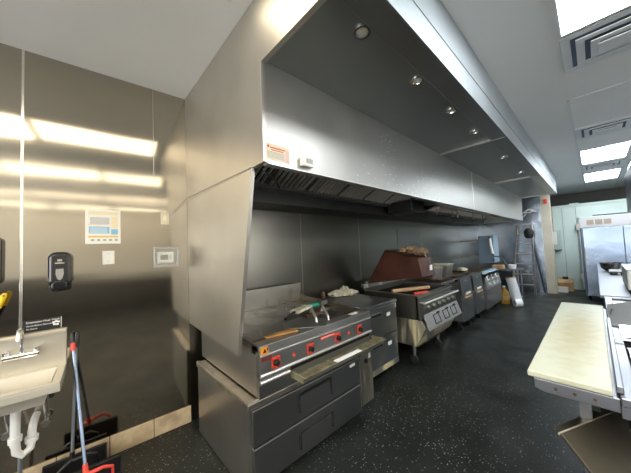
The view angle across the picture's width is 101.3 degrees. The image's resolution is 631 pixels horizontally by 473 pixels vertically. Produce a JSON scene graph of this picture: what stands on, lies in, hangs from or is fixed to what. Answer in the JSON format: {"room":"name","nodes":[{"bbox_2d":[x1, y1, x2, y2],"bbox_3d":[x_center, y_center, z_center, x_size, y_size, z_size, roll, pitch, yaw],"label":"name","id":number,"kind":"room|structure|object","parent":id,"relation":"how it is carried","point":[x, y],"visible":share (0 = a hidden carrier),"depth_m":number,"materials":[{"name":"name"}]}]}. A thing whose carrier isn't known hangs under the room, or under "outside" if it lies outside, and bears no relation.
{"room":"commercial kitchen","nodes":[
{"label":"commercial kitchen","id":0,"kind":"room"},
{"bbox_2d":[0,43,479,472],"bbox_3d":[1.107,0.198,4.910,16.892,3.070,0.776,0,-3,-40],"label":"wall","id":1,"kind":"structure","parent":0,"point":[88,134],"depth_m":2.13,"materials":[{"name":"metal"}]},
{"bbox_2d":[0,293,6,308],"bbox_3d":[-2.075,0.516,1.667,0.118,0.292,0.037,-1,-3,-30],"label":"scrub brush","id":2,"kind":"object","parent":1,"relation":"attached to","point":[3,296],"visible":1,"depth_m":1.69,"materials":[{"name":"yellow plastic"}]},
{"bbox_2d":[17,49,24,471],"bbox_3d":[-2.041,0.112,1.796,0.014,2.920,0.005,0,-4,-43],"label":"trim","id":3,"kind":"structure","parent":1,"relation":"attached to","point":[23,51],"depth_m":1.81,"materials":[{"name":"white metal"}]},
{"bbox_2d":[0,328,66,472],"bbox_3d":[-1.873,1.128,1.594,0.465,1.061,0.399,0,-3,-40],"label":"sink","id":4,"kind":"object","parent":1,"relation":"attached to","point":[33,366],"visible":1,"depth_m":1.70,"materials":[{"name":"metal"}]},
{"bbox_2d":[1,328,40,361],"bbox_3d":[-1.944,0.707,1.709,0.180,0.205,0.153,0,-4,-43],"label":"faucet","id":5,"kind":"object","parent":4,"relation":"on","point":[21,346],"depth_m":1.73,"materials":[{"name":"silver metal"}]},
{"bbox_2d":[0,367,57,416],"bbox_3d":[-1.868,0.979,1.588,0.383,0.137,0.273,0,-3,-40],"label":"basin","id":6,"kind":"object","parent":4,"relation":"in","point":[11,384],"depth_m":1.67,"materials":[{"name":"metal"}]},
{"bbox_2d":[0,328,66,376],"bbox_3d":[-2.002,0.807,1.748,0.465,0.265,0.039,0,-3,-40],"label":"backsplash","id":7,"kind":"structure","parent":1,"relation":"attached to","point":[53,343],"depth_m":1.80,"materials":[{"name":"metal"}]},
{"bbox_2d":[23,316,61,333],"bbox_3d":[-1.937,0.626,1.841,0.194,0.085,0.002,0,-3,-40],"label":"sticker","id":8,"kind":"object","parent":1,"relation":"attached to","point":[30,326],"visible":1,"depth_m":1.84,"materials":[{"name":"black plastic"}]},
{"bbox_2d":[48,252,71,291],"bbox_3d":[-1.847,0.255,1.874,0.126,0.285,0.119,0,-4,-43],"label":"soap dispenser","id":9,"kind":"object","parent":1,"relation":"attached to","point":[59,263],"visible":1,"depth_m":1.84,"materials":[{"name":"black plastic"}]},
{"bbox_2d":[85,209,120,243],"bbox_3d":[-1.710,-0.079,2.088,0.221,0.275,0.002,0,-3,-40],"label":"poster","id":10,"kind":"object","parent":1,"relation":"attached to","point":[101,226],"visible":1,"depth_m":2.08,"materials":[{"name":"white paper"}]},
{"bbox_2d":[22,405,190,472],"bbox_3d":[-2.522,1.645,1.266,3.558,0.145,0.012,0,-3,-40],"label":"baseboard","id":11,"kind":"structure","parent":1,"relation":"attached to","point":[119,442],"depth_m":2.14,"materials":[{"name":"tile"}]},
{"bbox_2d":[102,251,114,264],"bbox_3d":[-1.673,0.171,2.094,0.076,0.109,0.008,0,-3,-40],"label":"blank wall plate","id":12,"kind":"object","parent":1,"relation":"attached to","point":[108,257],"visible":1,"depth_m":2.09,"materials":[{"name":"white plastic"}]},
{"bbox_2d":[152,89,153,172],"bbox_3d":[-1.474,-0.913,2.353,0.004,0.870,0.002,0,-4,-43],"label":"trim","id":13,"kind":"structure","parent":1,"relation":"attached to","point":[152,89],"depth_m":2.35,"materials":[{"name":"metal"}]},
{"bbox_2d":[161,212,168,224],"bbox_3d":[-1.377,-0.166,2.367,0.067,0.115,0.010,0,-3,-40],"label":"light switch","id":14,"kind":"object","parent":1,"relation":"attached to","point":[164,215],"visible":1,"depth_m":2.37,"materials":[{"name":"beige plastic"}]},
{"bbox_2d":[153,247,178,267],"bbox_3d":[-1.347,0.185,2.337,0.198,0.178,0.048,0,-3,-40],"label":"thermostat","id":15,"kind":"object","parent":1,"relation":"attached to","point":[162,257],"visible":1,"depth_m":2.32,"materials":[{"name":"grey plastic"}]},
{"bbox_2d":[300,218,303,293],"bbox_3d":[-0.163,0.703,3.409,0.008,2.030,0.003,0,-4,-43],"label":"trim","id":16,"kind":"structure","parent":1,"relation":"attached to","point":[300,218],"depth_m":3.43,"materials":[{"name":"metal"}]},
{"bbox_2d":[358,221,361,288],"bbox_3d":[0.753,0.704,4.259,0.008,2.030,0.003,0,-4,-43],"label":"trim","id":17,"kind":"structure","parent":1,"relation":"attached to","point":[358,221],"depth_m":4.28,"materials":[{"name":"metal"}]},
{"bbox_2d":[460,235,506,265],"bbox_3d":[4.611,0.388,7.097,0.584,0.804,1.133,0,-4,-43],"label":"upper cabinet","id":18,"kind":"object","parent":1,"relation":"attached to","point":[488,247],"visible":1,"depth_m":6.89,"materials":[{"name":"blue metal"}]},
{"bbox_2d":[0,0,630,195],"bbox_3d":[3.689,-1.629,2.200,16.800,0.100,8.400,0,-4,-43],"label":"ceiling","id":19,"kind":"structure","parent":0,"point":[164,46],"depth_m":1.97,"materials":[{"name":"white paint"}]},
{"bbox_2d":[185,0,556,355],"bbox_3d":[2.377,-0.310,4.426,7.934,2.206,2.091,0,-4,-43],"label":"exhaust hood","id":20,"kind":"object","parent":19,"relation":"hanging from","point":[294,75],"visible":0.98,"depth_m":1.94,"materials":[{"name":"metal"}]},
{"bbox_2d":[265,142,289,163],"bbox_3d":[-0.224,-0.499,1.550,0.170,0.096,0.003,0,-4,-43],"label":"notice","id":21,"kind":"object","parent":20,"relation":"attached to","point":[273,152],"visible":1,"depth_m":1.55,"materials":[{"name":"beige paper"}]},
{"bbox_2d":[267,150,284,160],"bbox_3d":[-0.234,-0.480,1.538,0.120,0.038,0.001,0,-4,-43],"label":"print","id":22,"kind":"object","parent":21,"relation":"attached to","point":[277,155],"depth_m":1.54,"materials":[{"name":"grey paper"}]},
{"bbox_2d":[300,156,313,168],"bbox_3d":[-0.056,-0.481,1.681,0.095,0.062,0.036,0,-4,-43],"label":"sensor box","id":23,"kind":"object","parent":20,"relation":"attached to","point":[306,162],"visible":1,"depth_m":1.66,"materials":[{"name":"white plastic"}]},
{"bbox_2d":[353,23,370,39],"bbox_3d":[0.240,-1.062,1.344,0.092,0.014,0.092,0,-4,-43],"label":"lamp","id":24,"kind":"object","parent":20,"relation":"attached to","point":[361,31],"visible":0.93,"depth_m":1.34,"materials":[{"name":"silver metal"}]},
{"bbox_2d":[410,75,423,84],"bbox_3d":[0.691,-1.062,1.762,0.092,0.014,0.092,0,-4,-43],"label":"lamp","id":25,"kind":"object","parent":20,"relation":"attached to","point":[416,80],"visible":0.94,"depth_m":1.75,"materials":[{"name":"silver metal"}]},
{"bbox_2d":[435,206,457,211],"bbox_3d":[2.110,-0.437,4.158,0.750,0.040,0.080,0,-4,-43],"label":"strip light","id":26,"kind":"object","parent":20,"relation":"attached to","point":[436,207],"depth_m":4.06,"materials":[{"name":"plastic"}]},
{"bbox_2d":[445,107,456,113],"bbox_3d":[1.145,-1.062,2.184,0.092,0.014,0.092,0,-4,-43],"label":"lamp","id":27,"kind":"object","parent":20,"relation":"attached to","point":[450,110],"visible":0.93,"depth_m":2.18,"materials":[{"name":"silver metal"}]},
{"bbox_2d":[470,129,479,133],"bbox_3d":[1.614,-1.062,2.620,0.092,0.014,0.092,0,-4,-43],"label":"lamp","id":28,"kind":"object","parent":20,"relation":"attached to","point":[474,131],"visible":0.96,"depth_m":2.61,"materials":[{"name":"silver metal"}]},
{"bbox_2d":[484,216,498,218],"bbox_3d":[4.070,-0.435,5.978,0.900,0.040,0.080,0,-4,-43],"label":"strip light","id":29,"kind":"object","parent":20,"relation":"attached to","point":[490,217],"depth_m":5.87,"materials":[{"name":"plastic"}]},
{"bbox_2d":[551,0,630,38],"bbox_3d":[1.605,-1.524,1.329,1.220,0.012,0.610,0,-4,-43],"label":"recessed light","id":30,"kind":"object","parent":19,"relation":"in","point":[570,16],"visible":1,"depth_m":1.74,"materials":[{"name":"white plastic"}]},
{"bbox_2d":[559,7,630,73],"bbox_3d":[2.295,-1.507,1.968,0.600,0.044,0.610,0,-4,-43],"label":"ceiling vent","id":31,"kind":"object","parent":19,"relation":"in","point":[606,38],"visible":1,"depth_m":2.00,"materials":[{"name":"white metal"}]},
{"bbox_2d":[566,80,630,190],"bbox_3d":[6.341,-1.554,5.076,8.200,0.006,1.615,0,-4,-43],"label":"trim","id":32,"kind":"structure","parent":19,"relation":"attached to","point":[567,101],"depth_m":3.67,"materials":[{"name":"white metal"}]},
{"bbox_2d":[583,168,621,181],"bbox_3d":[7.145,-1.520,6.473,1.320,0.012,0.610,0,-4,-43],"label":"recessed light","id":33,"kind":"object","parent":19,"relation":"in","point":[612,173],"visible":1,"depth_m":6.40,"materials":[{"name":"white plastic"}]},
{"bbox_2d":[575,116,630,139],"bbox_3d":[4.083,-1.506,3.628,0.560,0.044,0.610,0,-4,-43],"label":"ceiling vent","id":34,"kind":"object","parent":19,"relation":"in","point":[625,122],"visible":1,"depth_m":3.60,"materials":[{"name":"white metal"}]},
{"bbox_2d":[582,159,624,170],"bbox_3d":[6.146,-1.505,5.544,0.550,0.044,0.610,0,-4,-43],"label":"ceiling vent","id":35,"kind":"object","parent":19,"relation":"in","point":[621,161],"visible":1,"depth_m":5.47,"materials":[{"name":"white metal"}]},
{"bbox_2d":[579,140,630,164],"bbox_3d":[5.317,-1.522,4.775,1.230,0.012,0.610,0,-4,-43],"label":"recessed light","id":36,"kind":"object","parent":19,"relation":"in","point":[617,150],"visible":1,"depth_m":4.71,"materials":[{"name":"white plastic"}]},
{"bbox_2d":[624,164,630,212],"bbox_3d":[3.518,-0.932,2.531,1.400,1.245,0.605,0,-4,-43],"label":"upper cabinet","id":37,"kind":"object","parent":19,"relation":"hanging from","point":[627,178],"visible":1,"depth_m":2.96,"materials":[{"name":"silver metal"}]},
{"bbox_2d":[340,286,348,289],"bbox_3d":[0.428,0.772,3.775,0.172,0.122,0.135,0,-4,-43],"label":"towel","id":38,"kind":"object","parent":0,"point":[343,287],"depth_m":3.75,"materials":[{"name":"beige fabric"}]},
{"bbox_2d":[107,289,603,472],"bbox_3d":[3.825,1.535,2.052,16.800,0.100,8.400,0,-4,-43],"label":"floor","id":39,"kind":"structure","parent":0,"point":[470,403],"depth_m":2.26,"materials":[{"name":"black rubber"}]},
{"bbox_2d":[42,332,106,472],"bbox_3d":[-1.702,1.203,1.840,0.340,0.994,0.209,0,-3,-40],"label":"dustpan","id":40,"kind":"object","parent":39,"relation":"on","point":[96,454],"visible":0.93,"depth_m":1.86,"materials":[{"name":"grey plastic"}]},
{"bbox_2d":[70,333,122,472],"bbox_3d":[-1.546,1.192,1.767,0.355,0.996,0.526,0,-4,-43],"label":"dustpan","id":41,"kind":"object","parent":39,"relation":"on","point":[113,464],"visible":1,"depth_m":1.79,"materials":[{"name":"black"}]},
{"bbox_2d":[196,350,373,472],"bbox_3d":[-0.241,1.372,2.388,1.318,0.590,0.956,0,-4,-43],"label":"refrigerated chef base","id":42,"kind":"object","parent":39,"relation":"on","point":[248,434],"visible":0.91,"depth_m":1.89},
{"bbox_2d":[196,359,332,411],"bbox_3d":[-0.257,1.102,2.405,1.318,0.048,0.943,0,-4,-43],"label":"countertop","id":43,"kind":"structure","parent":42,"relation":"on","point":[242,396],"depth_m":1.83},
{"bbox_2d":[201,282,386,399],"bbox_3d":[-0.208,0.806,2.417,1.255,0.535,1.200,0,-4,-43],"label":"griddle","id":44,"kind":"object","parent":42,"relation":"on","point":[264,367],"depth_m":2.04,"materials":[{"name":"metal"}]},
{"bbox_2d":[284,300,327,320],"bbox_3d":[-0.115,0.719,2.588,0.129,0.063,0.674,-4,-3,36],"label":"scraper","id":45,"kind":"object","parent":44,"relation":"on","point":[303,308],"visible":0.94,"depth_m":2.58,"materials":[{"name":"plastic"}]},
{"bbox_2d":[283,305,329,329],"bbox_3d":[-0.081,0.676,2.250,0.395,0.091,0.508,-2,-3,-2],"label":"press","id":46,"kind":"object","parent":44,"relation":"on","point":[306,321],"visible":1,"depth_m":2.17,"materials":[{"name":"metal"}]},
{"bbox_2d":[318,294,398,376],"bbox_3d":[0.435,1.249,3.278,0.858,0.876,0.878,0,-4,-43],"label":"refrigerator","id":47,"kind":"object","parent":39,"relation":"on","point":[383,321],"visible":0.43,"depth_m":3.09,"materials":[{"name":"silver metal"}]},
{"bbox_2d":[321,291,325,299],"bbox_3d":[0.102,0.783,3.446,0.070,0.100,0.070,0,-4,-43],"label":"spice jar","id":48,"kind":"object","parent":47,"relation":"on","point":[323,294],"visible":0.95,"depth_m":3.42,"materials":[{"name":"plastic"}]},
{"bbox_2d":[328,286,357,296],"bbox_3d":[0.391,0.768,3.635,0.487,0.123,0.289,0,-4,-43],"label":"towels","id":49,"kind":"object","parent":47,"relation":"on","point":[344,290],"visible":1,"depth_m":3.56,"materials":[{"name":"beige fabric"}]},
{"bbox_2d":[318,294,395,309],"bbox_3d":[0.415,0.833,3.300,0.858,0.038,0.870,0,-4,-43],"label":"countertop","id":50,"kind":"structure","parent":47,"relation":"on","point":[366,302],"depth_m":3.23,"materials":[{"name":"silver metal"}]},
{"bbox_2d":[361,249,461,363],"bbox_3d":[1.477,0.931,3.934,1.240,1.484,0.974,0,-4,-43],"label":"charbroiler","id":51,"kind":"object","parent":39,"relation":"on","point":[420,318],"depth_m":3.51,"materials":[{"name":"metal"}]},
{"bbox_2d":[392,285,429,292],"bbox_3d":[1.347,0.740,3.648,0.628,0.056,0.055,-1,-3,-21],"label":"wooden paddle","id":52,"kind":"object","parent":51,"relation":"on","point":[426,286],"visible":1,"depth_m":3.62,"materials":[{"name":"brown wood"}]},
{"bbox_2d":[398,246,432,269],"bbox_3d":[1.372,0.293,3.567,0.412,0.332,0.312,-4,-3,37],"label":"rag","id":53,"kind":"object","parent":51,"relation":"on","point":[409,249],"visible":0.98,"depth_m":3.52,"materials":[{"name":"brown fabric"}]},
{"bbox_2d":[402,279,452,330],"bbox_3d":[1.946,1.177,4.686,0.490,1.018,0.880,0,-4,-43],"label":"base cabinet","id":54,"kind":"object","parent":39,"relation":"on","point":[444,281],"visible":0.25,"depth_m":4.50,"materials":[{"name":"metal"}]},
{"bbox_2d":[402,279,452,283],"bbox_3d":[1.937,0.807,4.696,0.490,0.038,0.860,0,-4,-43],"label":"countertop","id":55,"kind":"structure","parent":54,"relation":"on","point":[444,281],"depth_m":4.49,"materials":[{"name":"metal"}]},
{"bbox_2d":[446,275,474,330],"bbox_3d":[2.421,1.157,4.990,0.540,1.050,0.962,0,-4,-43],"label":"fryer","id":56,"kind":"object","parent":39,"relation":"on","point":[464,296],"visible":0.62,"depth_m":4.56,"materials":[{"name":"metal"}]},
{"bbox_2d":[408,271,467,280],"bbox_3d":[2.368,0.746,5.033,1.480,0.030,0.640,0,-4,-43],"label":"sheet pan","id":57,"kind":"object","parent":56,"relation":"on","point":[454,273],"visible":0.49,"depth_m":4.66,"materials":[{"name":"metal"}]},
{"bbox_2d":[419,266,442,278],"bbox_3d":[2.055,0.657,4.723,0.492,0.192,0.392,0,-4,-43],"label":"hotel pan","id":58,"kind":"object","parent":57,"relation":"on","point":[438,270],"visible":0.33,"depth_m":4.59,"materials":[{"name":"metal"}]},
{"bbox_2d":[433,263,452,275],"bbox_3d":[2.458,0.647,5.098,0.392,0.212,0.532,-5,-4,40],"label":"hotel pan","id":59,"kind":"object","parent":57,"relation":"on","point":[447,267],"visible":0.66,"depth_m":4.92,"materials":[{"name":"metal"}]},
{"bbox_2d":[462,272,484,321],"bbox_3d":[2.904,1.157,5.439,0.540,1.050,0.962,0,-4,-43],"label":"fryer","id":60,"kind":"object","parent":39,"relation":"on","point":[476,279],"visible":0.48,"depth_m":5.04,"materials":[{"name":"metal"}]},
{"bbox_2d":[457,267,467,270],"bbox_3d":[3.164,0.708,5.586,0.271,0.093,0.217,0,-4,-43],"label":"pan cover","id":61,"kind":"object","parent":60,"relation":"on","point":[459,268],"visible":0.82,"depth_m":5.50,"materials":[{"name":"beige metal"}]},
{"bbox_2d":[453,267,501,314],"bbox_3d":[3.681,1.220,6.095,1.210,0.920,0.929,0,-4,-43],"label":"fryer","id":62,"kind":"object","parent":39,"relation":"on","point":[491,280],"visible":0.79,"depth_m":5.70,"materials":[{"name":"metal"}]},
{"bbox_2d":[453,268,488,271],"bbox_3d":[3.629,0.801,6.151,1.110,0.015,0.730,0,-4,-43],"label":"tray","id":63,"kind":"object","parent":62,"relation":"on","point":[469,269],"depth_m":6.15,"materials":[{"name":"metal"}]},
{"bbox_2d":[500,286,509,303],"bbox_3d":[4.657,1.434,6.388,0.204,0.436,0.204,0,-4,-43],"label":"oil bottle","id":64,"kind":"object","parent":39,"relation":"on","point":[505,295],"visible":0.85,"depth_m":6.31,"materials":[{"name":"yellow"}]},
{"bbox_2d":[492,267,523,300],"bbox_3d":[4.961,1.239,6.707,0.500,0.830,0.670,0,-4,-43],"label":"side table","id":65,"kind":"object","parent":39,"relation":"on","point":[506,268],"visible":0.41,"depth_m":6.58,"materials":[{"name":"metal"}]},
{"bbox_2d":[492,265,504,268],"bbox_3d":[4.761,0.785,6.732,0.140,0.094,0.240,0,-4,-43],"label":"carton","id":66,"kind":"object","parent":65,"relation":"on","point":[497,266],"visible":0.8,"depth_m":6.66,"materials":[{"name":"cardboard"}]},
{"bbox_2d":[508,264,515,268],"bbox_3d":[5.003,0.763,6.589,0.184,0.103,0.184,0,-4,-43],"label":"plastic tub","id":67,"kind":"object","parent":65,"relation":"on","point":[510,266],"visible":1,"depth_m":6.54,"materials":[{"name":"white plastic"}]},
{"bbox_2d":[505,277,523,306],"bbox_3d":[4.712,1.298,6.120,0.216,0.687,0.387,-2,-3,0],"label":"roll","id":68,"kind":"object","parent":39,"relation":"on","point":[512,284],"visible":1,"depth_m":6.08,"materials":[{"name":"white plastic"}]},
{"bbox_2d":[513,222,545,295],"bbox_3d":[6.089,0.616,7.502,0.586,2.062,0.762,0,-4,-43],"label":"step ladder","id":69,"kind":"object","parent":39,"relation":"on","point":[516,253],"depth_m":7.40,"materials":[{"name":"metal"}]},
{"bbox_2d":[558,286,568,292],"bbox_3d":[7.123,1.527,7.480,0.180,0.142,0.260,0,-4,-43],"label":"carton","id":70,"kind":"object","parent":39,"relation":"on","point":[560,289],"visible":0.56,"depth_m":7.41,"materials":[{"name":"white cardboard"}]},
{"bbox_2d":[558,276,573,291],"bbox_3d":[7.401,1.394,7.654,0.435,0.400,0.320,0,-4,-43],"label":"cardboard box","id":71,"kind":"object","parent":39,"relation":"on","point":[564,281],"visible":0.76,"depth_m":7.55,"materials":[{"name":"brown cardboard"}]},
{"bbox_2d":[534,296,630,472],"bbox_3d":[2.272,1.076,1.712,2.540,0.917,0.915,0,-4,-43],"label":"prep table","id":72,"kind":"object","parent":39,"relation":"on","point":[589,401],"visible":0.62,"depth_m":1.14,"materials":[{"name":"metal"}]},
{"bbox_2d":[527,302,613,395],"bbox_3d":[1.785,0.638,1.770,1.875,0.027,0.270,0,-4,-43],"label":"cutting board","id":73,"kind":"object","parent":72,"relation":"on","point":[573,351],"visible":1,"depth_m":1.40,"materials":[{"name":"plastic"}]},
{"bbox_2d":[534,309,621,412],"bbox_3d":[1.804,0.679,1.756,1.885,0.055,0.265,0,-4,-43],"label":"shelf","id":74,"kind":"object","parent":72,"relation":"attached to","point":[613,403],"depth_m":1.12,"materials":[{"name":"metal"}]},
{"bbox_2d":[606,318,630,393],"bbox_3d":[1.887,0.599,1.275,1.300,0.027,0.578,0,-4,-43],"label":"rail","id":75,"kind":"object","parent":72,"relation":"on","point":[617,372],"visible":1,"depth_m":1.29,"materials":[{"name":"metal"}]},
{"bbox_2d":[607,301,630,326],"bbox_3d":[2.522,0.515,1.861,0.730,0.210,0.568,0,-4,-43],"label":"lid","id":76,"kind":"object","parent":72,"relation":"on","point":[619,313],"visible":0.96,"depth_m":2.00,"materials":[{"name":"grey metal"}]},
{"bbox_2d":[619,324,630,338],"bbox_3d":[2.150,0.583,1.484,0.231,0.059,0.525,0,-4,-43],"label":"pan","id":77,"kind":"object","parent":72,"relation":"on","point":[625,330],"visible":0.84,"depth_m":1.66,"materials":[{"name":"metal"}]},
{"bbox_2d":[551,199,630,289],"bbox_3d":[9.043,0.222,7.455,1.600,2.580,3.850,0,-4,-43],"label":"cooler","id":78,"kind":"object","parent":39,"relation":"on","point":[568,260],"depth_m":7.74,"materials":[{"name":"grey metal"}]},
{"bbox_2d":[552,208,562,249],"bbox_3d":[7.456,-0.245,8.025,0.150,1.300,0.220,0,-4,-43],"label":"electrical box","id":79,"kind":"object","parent":78,"relation":"attached to","point":[557,235],"visible":0.78,"depth_m":7.96,"materials":[{"name":"grey metal"}]},
{"bbox_2d":[557,408,630,472],"bbox_3d":[1.397,1.158,0.961,0.684,0.757,0.516,-2,-3,-18],"label":"shelf","id":80,"kind":"object","parent":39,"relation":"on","point":[602,443],"visible":0.98,"depth_m":1.05,"materials":[{"name":"metal"}]},
{"bbox_2d":[580,225,630,299],"bbox_3d":[7.411,0.632,6.167,0.845,1.780,1.435,0,-4,-43],"label":"refrigerator","id":81,"kind":"object","parent":39,"relation":"on","point":[608,243],"visible":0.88,"depth_m":6.22,"materials":[{"name":"metal"}]},
{"bbox_2d":[597,263,630,308],"bbox_3d":[5.275,1.056,4.055,4.950,0.920,1.100,0,-4,-43],"label":"worktable","id":82,"kind":"object","parent":39,"relation":"on","point":[610,285],"visible":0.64,"depth_m":3.32,"materials":[{"name":"silver metal"}]},
{"bbox_2d":[599,262,621,270],"bbox_3d":[5.302,0.542,4.651,0.276,0.155,0.276,0,-4,-43],"label":"mixing bowl","id":83,"kind":"object","parent":82,"relation":"on","point":[605,266],"visible":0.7,"depth_m":4.59,"materials":[{"name":"silver metal"}]},
{"bbox_2d":[608,269,621,274],"bbox_3d":[5.002,0.585,4.238,0.422,0.060,0.260,0,-4,-43],"label":"kitchen scale","id":84,"kind":"object","parent":82,"relation":"on","point":[612,271],"visible":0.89,"depth_m":4.17,"materials":[{"name":"silver plastic"}]},
{"bbox_2d":[620,264,630,291],"bbox_3d":[3.903,0.473,2.924,0.810,0.254,0.545,0,-4,-43],"label":"steamer","id":85,"kind":"object","parent":82,"relation":"on","point":[626,268],"visible":1,"depth_m":2.93,"materials":[{"name":"grey metal"}]},
{"bbox_2d":[477,196,547,292],"bbox_3d":[6.058,0.135,8.099,0.100,3.070,1.665,0,-4,-43],"label":"wall partition","id":86,"kind":"structure","parent":0,"point":[506,231],"depth_m":7.80,"materials":[{"name":"metal"}]},
{"bbox_2d":[523,209,537,216],"bbox_3d":[6.248,-0.737,7.779,0.066,0.306,0.672,0,-4,-43],"label":"cable coil","id":87,"kind":"object","parent":86,"relation":"attached to","point":[533,211],"visible":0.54,"depth_m":7.68,"materials":[{"name":"white plastic"}]},
{"bbox_2d":[540,195,557,293],"bbox_3d":[6.679,0.076,7.430,0.180,3.070,0.205,0,-4,-43],"label":"trim","id":88,"kind":"structure","parent":86,"relation":"attached to","point":[546,218],"depth_m":7.36,"materials":[{"name":"paint"}]},
{"bbox_2d":[550,187,626,215],"bbox_3d":[9.950,-0.043,7.875,0.100,3.070,8.400,0,-4,-43],"label":"wall","id":89,"kind":"structure","parent":0,"point":[613,193],"depth_m":8.63,"materials":[{"name":"grey paint"}]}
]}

